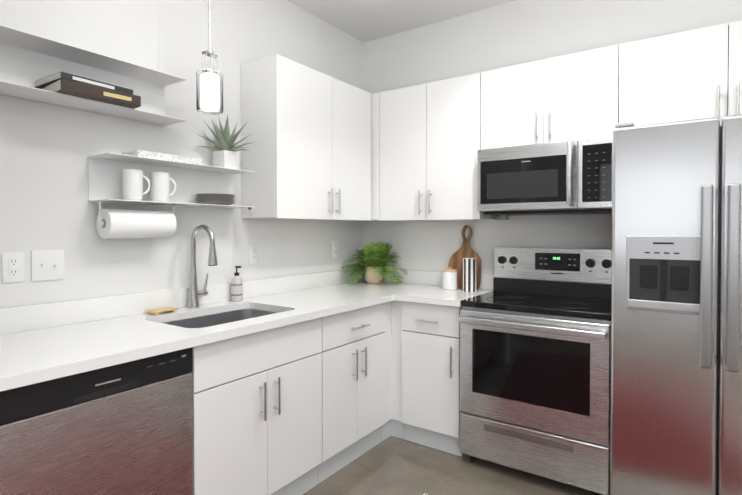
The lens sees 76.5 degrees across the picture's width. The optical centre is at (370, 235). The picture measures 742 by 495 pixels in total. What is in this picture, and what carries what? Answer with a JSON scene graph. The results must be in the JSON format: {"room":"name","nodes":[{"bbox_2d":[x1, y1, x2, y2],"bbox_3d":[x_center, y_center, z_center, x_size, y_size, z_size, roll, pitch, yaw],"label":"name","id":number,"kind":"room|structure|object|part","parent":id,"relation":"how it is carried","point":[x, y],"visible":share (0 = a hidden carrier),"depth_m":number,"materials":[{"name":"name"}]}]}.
{"room":"kitchen","nodes":[
{"label":"kitchen","id":0,"kind":"room"},
{"bbox_2d":[0,0,363,307],"bbox_3d":[-1.679,-0.104,1.559,0.150,2.795,5.750,1,1,35],"label":"wall","id":1,"kind":"structure","parent":0,"point":[47,150],"depth_m":2.29,"materials":[{"name":"paint"}]},
{"bbox_2d":[2,252,23,282],"bbox_3d":[-1.393,0.122,1.834,0.007,0.118,0.072,1,1,35],"label":"outlet","id":2,"kind":"object","parent":1,"relation":"attached to","point":[12,266],"visible":1,"depth_m":1.83,"materials":[{"name":"white plastic"}]},
{"bbox_2d":[31,250,63,280],"bbox_3d":[-1.319,0.119,1.928,0.020,0.124,0.118,1,1,35],"label":"switch plate","id":3,"kind":"object","parent":1,"relation":"attached to","point":[47,264],"visible":1,"depth_m":1.93,"materials":[{"name":"white plastic"}]},
{"bbox_2d":[0,24,186,125],"bbox_3d":[-1.213,-0.643,1.924,0.188,0.199,0.906,1,1,35],"label":"wall shelf","id":4,"kind":"object","parent":1,"relation":"attached to","point":[27,60],"visible":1,"depth_m":1.95,"materials":[{"name":"white metal"}]},
{"bbox_2d":[34,71,140,108],"bbox_3d":[-1.160,-0.584,1.948,0.243,0.071,0.321,1,1,35],"label":"books","id":5,"kind":"object","parent":4,"relation":"on","point":[74,85],"visible":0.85,"depth_m":1.85,"materials":[{"name":"brown paper"}]},
{"bbox_2d":[158,0,160,70],"bbox_3d":[-1.044,-1.132,2.322,0.002,0.758,0.013,1,1,35],"label":"trim","id":6,"kind":"structure","parent":1,"relation":"attached to","point":[159,35],"depth_m":2.32,"materials":[{"name":"paint"}]},
{"bbox_2d":[88,152,254,207],"bbox_3d":[-0.939,-0.253,2.326,0.182,0.197,0.781,1,1,35],"label":"wall shelf","id":7,"kind":"object","parent":1,"relation":"attached to","point":[191,180],"visible":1,"depth_m":2.29,"materials":[{"name":"white metal"}]},
{"bbox_2d":[122,169,149,200],"bbox_3d":[-1.071,-0.227,2.135,0.086,0.140,0.103,1,1,35],"label":"mug","id":8,"kind":"object","parent":7,"relation":"on","point":[132,184],"visible":0.9,"depth_m":2.10,"materials":[{"name":"white ceramic"}]},
{"bbox_2d":[96,201,176,237],"bbox_3d":[-1.061,-0.071,2.154,0.128,0.161,0.367,1,1,35],"label":"paper towel holder","id":9,"kind":"object","parent":7,"relation":"hanging from","point":[117,223],"visible":1,"depth_m":2.09,"materials":[{"name":"white paper"}]},
{"bbox_2d":[122,150,201,164],"bbox_3d":[-0.988,-0.366,2.243,0.150,0.030,0.330,1,1,35],"label":"tray","id":10,"kind":"object","parent":7,"relation":"on","point":[158,155],"visible":0.67,"depth_m":2.16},
{"bbox_2d":[150,172,175,201],"bbox_3d":[-0.992,-0.228,2.234,0.095,0.140,0.095,1,1,35],"label":"mug","id":11,"kind":"object","parent":7,"relation":"on","point":[160,186],"visible":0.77,"depth_m":2.20,"materials":[{"name":"white ceramic"}]},
{"bbox_2d":[196,193,235,204],"bbox_3d":[-0.819,-0.190,2.488,0.200,0.056,0.200,1,1,35],"label":"plates","id":12,"kind":"object","parent":7,"relation":"on","point":[215,198],"visible":0.94,"depth_m":2.42,"materials":[{"name":"grey ceramic"}]},
{"bbox_2d":[197,114,253,168],"bbox_3d":[-0.753,-0.500,2.514,0.254,0.290,0.351,1,1,35],"label":"potted plant","id":13,"kind":"object","parent":7,"relation":"on","point":[225,155],"visible":1,"depth_m":2.50,"materials":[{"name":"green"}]},
{"bbox_2d":[249,244,257,263],"bbox_3d":[-0.704,0.108,2.821,0.007,0.118,0.072,1,1,35],"label":"electrical outlet","id":14,"kind":"object","parent":1,"relation":"attached to","point":[253,253],"visible":1,"depth_m":2.82,"materials":[{"name":"white plastic"}]},
{"bbox_2d":[241,54,379,220],"bbox_3d":[-0.344,-0.552,3.028,0.344,0.896,0.943,1,1,35],"label":"upper cabinet","id":15,"kind":"object","parent":1,"relation":"attached to","point":[307,156],"depth_m":2.77,"materials":[{"name":"white wood"}]},
{"bbox_3d":[0.032,-0.557,3.328,0.071,0.890,0.020,1,1,35],"label":"wall cabinet filler","id":16,"kind":"part","parent":15,"relation":"part of","materials":[{"name":"white wood"}]},
{"bbox_2d":[332,241,338,256],"bbox_3d":[-0.260,0.097,3.457,0.007,0.118,0.072,1,1,35],"label":"outlet","id":17,"kind":"object","parent":1,"relation":"attached to","point":[335,248],"visible":1,"depth_m":3.45,"materials":[{"name":"white plastic"}]},
{"bbox_2d":[288,0,514,42],"bbox_3d":[0.225,-1.532,0.118,4.900,0.100,5.900,1,1,35],"label":"ceiling","id":18,"kind":"structure","parent":0,"point":[363,21],"depth_m":3.21,"materials":[{"name":"paint"}]},
{"bbox_2d":[196,0,222,114],"bbox_3d":[-0.746,-1.043,2.175,0.120,0.932,0.120,1,1,35],"label":"pendant light","id":19,"kind":"object","parent":18,"relation":"hanging from","point":[209,90],"visible":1,"depth_m":2.14,"materials":[{"name":"white glass"}]},
{"bbox_2d":[303,436,595,494],"bbox_3d":[0.225,1.343,0.157,5.000,0.060,6.000,1,1,35],"label":"floor","id":20,"kind":"structure","parent":0,"point":[391,465],"depth_m":2.50,"materials":[{"name":"concrete"}]},
{"bbox_2d":[0,347,192,494],"bbox_3d":[-1.096,0.852,1.700,0.600,0.872,0.628,1,1,35],"label":"dishwasher","id":21,"kind":"object","parent":20,"relation":"on","point":[122,429],"visible":0.9,"depth_m":1.52,"materials":[{"name":"grey metal"}]},
{"bbox_2d":[192,317,321,494],"bbox_3d":[-0.700,0.845,2.264,0.656,0.876,0.743,1,1,35],"label":"base cabinet","id":22,"kind":"object","parent":20,"relation":"on","point":[256,413],"visible":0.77,"depth_m":2.06,"materials":[{"name":"white wood"}]},
{"bbox_2d":[0,267,493,391],"bbox_3d":[-0.355,0.434,2.376,1.089,0.342,2.600,1,1,35],"label":"countertop","id":23,"kind":"structure","parent":22,"relation":"on","point":[42,342],"depth_m":2.09,"materials":[{"name":"stone"}]},
{"bbox_2d":[145,307,177,314],"bbox_3d":[-1.007,0.361,2.266,0.080,0.017,0.124,1,1,35],"label":"soap dish","id":24,"kind":"object","parent":23,"relation":"on","point":[158,310],"visible":0.98,"depth_m":2.25,"materials":[{"name":"beige wood"}]},
{"bbox_2d":[187,224,217,307],"bbox_3d":[-0.837,0.154,2.403,0.207,0.426,0.115,1,1,35],"label":"faucet","id":25,"kind":"object","parent":23,"relation":"on","point":[195,293],"visible":1,"depth_m":2.40,"materials":[{"name":"silver metal"}]},
{"bbox_2d":[231,266,242,300],"bbox_3d":[-0.756,0.266,2.651,0.064,0.196,0.064,1,1,35],"label":"soap bottle","id":26,"kind":"object","parent":23,"relation":"on","point":[236,288],"visible":1,"depth_m":2.63,"materials":[{"name":"white plastic"}]},
{"bbox_2d":[341,240,407,284],"bbox_3d":[0.017,0.194,3.428,0.430,0.320,0.381,1,1,35],"label":"fern","id":27,"kind":"object","parent":23,"relation":"on","point":[373,257],"visible":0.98,"depth_m":3.45,"materials":[{"name":"green plant"}]},
{"bbox_2d":[442,267,457,289],"bbox_3d":[0.530,0.283,3.162,0.102,0.148,0.102,1,1,35],"label":"ceramic canister","id":28,"kind":"object","parent":23,"relation":"on","point":[449,278],"visible":1,"depth_m":3.12,"materials":[{"name":"white ceramic"}]},
{"bbox_2d":[448,225,481,288],"bbox_3d":[0.643,0.139,3.206,0.236,0.430,0.085,1,1,35],"label":"cutting board","id":29,"kind":"object","parent":23,"relation":"on","point":[465,250],"visible":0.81,"depth_m":3.20,"materials":[{"name":"brown wood"}]},
{"bbox_2d":[463,258,476,291],"bbox_3d":[0.644,0.252,3.070,0.092,0.214,0.092,1,1,35],"label":"striped vase","id":30,"kind":"object","parent":23,"relation":"on","point":[469,274],"visible":1,"depth_m":3.03,"materials":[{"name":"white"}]},
{"bbox_2d":[318,303,384,483],"bbox_3d":[-0.316,0.838,2.813,0.656,0.876,0.589,1,1,35],"label":"base cabinet","id":31,"kind":"object","parent":20,"relation":"on","point":[353,381],"visible":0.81,"depth_m":2.61,"materials":[{"name":"white wood"}]},
{"bbox_2d":[381,300,403,441],"bbox_3d":[0.043,0.831,3.306,0.682,0.876,0.626,1,1,35],"label":"base cabinet","id":32,"kind":"object","parent":20,"relation":"on","point":[393,425],"visible":0.19,"depth_m":2.96,"materials":[{"name":"white wood"}]},
{"bbox_2d":[402,301,463,456],"bbox_3d":[0.493,0.835,3.014,0.388,0.876,0.589,1,1,35],"label":"base cabinet","id":33,"kind":"object","parent":20,"relation":"on","point":[431,411],"visible":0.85,"depth_m":2.80,"materials":[{"name":"white wood"}]},
{"bbox_2d":[458,247,611,494],"bbox_3d":[0.968,0.677,2.643,0.769,1.202,0.650,1,1,35],"label":"range","id":34,"kind":"object","parent":20,"relation":"on","point":[535,361],"visible":0.85,"depth_m":2.45,"materials":[{"name":"silver metal"}]},
{"bbox_2d":[610,114,741,494],"bbox_3d":[1.630,0.391,2.108,0.914,1.790,0.765,1,1,35],"label":"refrigerator","id":35,"kind":"object","parent":20,"relation":"on","point":[676,355],"visible":1,"depth_m":1.96,"materials":[{"name":"grey metal"}]},
{"bbox_2d":[364,0,741,274],"bbox_3d":[1.871,-0.117,2.495,4.600,2.795,0.150,1,1,35],"label":"wall","id":36,"kind":"structure","parent":0,"point":[513,33],"depth_m":3.08,"materials":[{"name":"paint"}]},
{"bbox_2d":[380,73,494,220],"bbox_3d":[0.436,-0.555,3.194,0.742,0.896,0.331,1,1,35],"label":"upper cabinet","id":37,"kind":"object","parent":36,"relation":"attached to","point":[430,139],"visible":0.96,"depth_m":3.07,"materials":[{"name":"white wood"}]},
{"bbox_2d":[481,45,618,148],"bbox_3d":[1.049,-0.758,2.763,0.749,0.478,0.331,1,1,35],"label":"upper cabinet","id":38,"kind":"object","parent":36,"relation":"attached to","point":[575,96],"visible":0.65,"depth_m":2.63,"materials":[{"name":"white wood"}]},
{"bbox_2d":[477,136,611,219],"bbox_3d":[1.018,-0.308,2.721,0.736,0.414,0.443,1,1,35],"label":"over-the-range microwave","id":39,"kind":"object","parent":38,"relation":"attached to","point":[571,177],"visible":0.9,"depth_m":2.59,"materials":[{"name":"silver metal"}]},
{"bbox_2d":[619,20,741,125],"bbox_3d":[1.730,-0.751,2.288,0.904,0.478,0.331,1,1,35],"label":"upper cabinet","id":40,"kind":"object","parent":36,"relation":"attached to","point":[689,75],"visible":0.77,"depth_m":2.28,"materials":[{"name":"white wood"}]}
]}

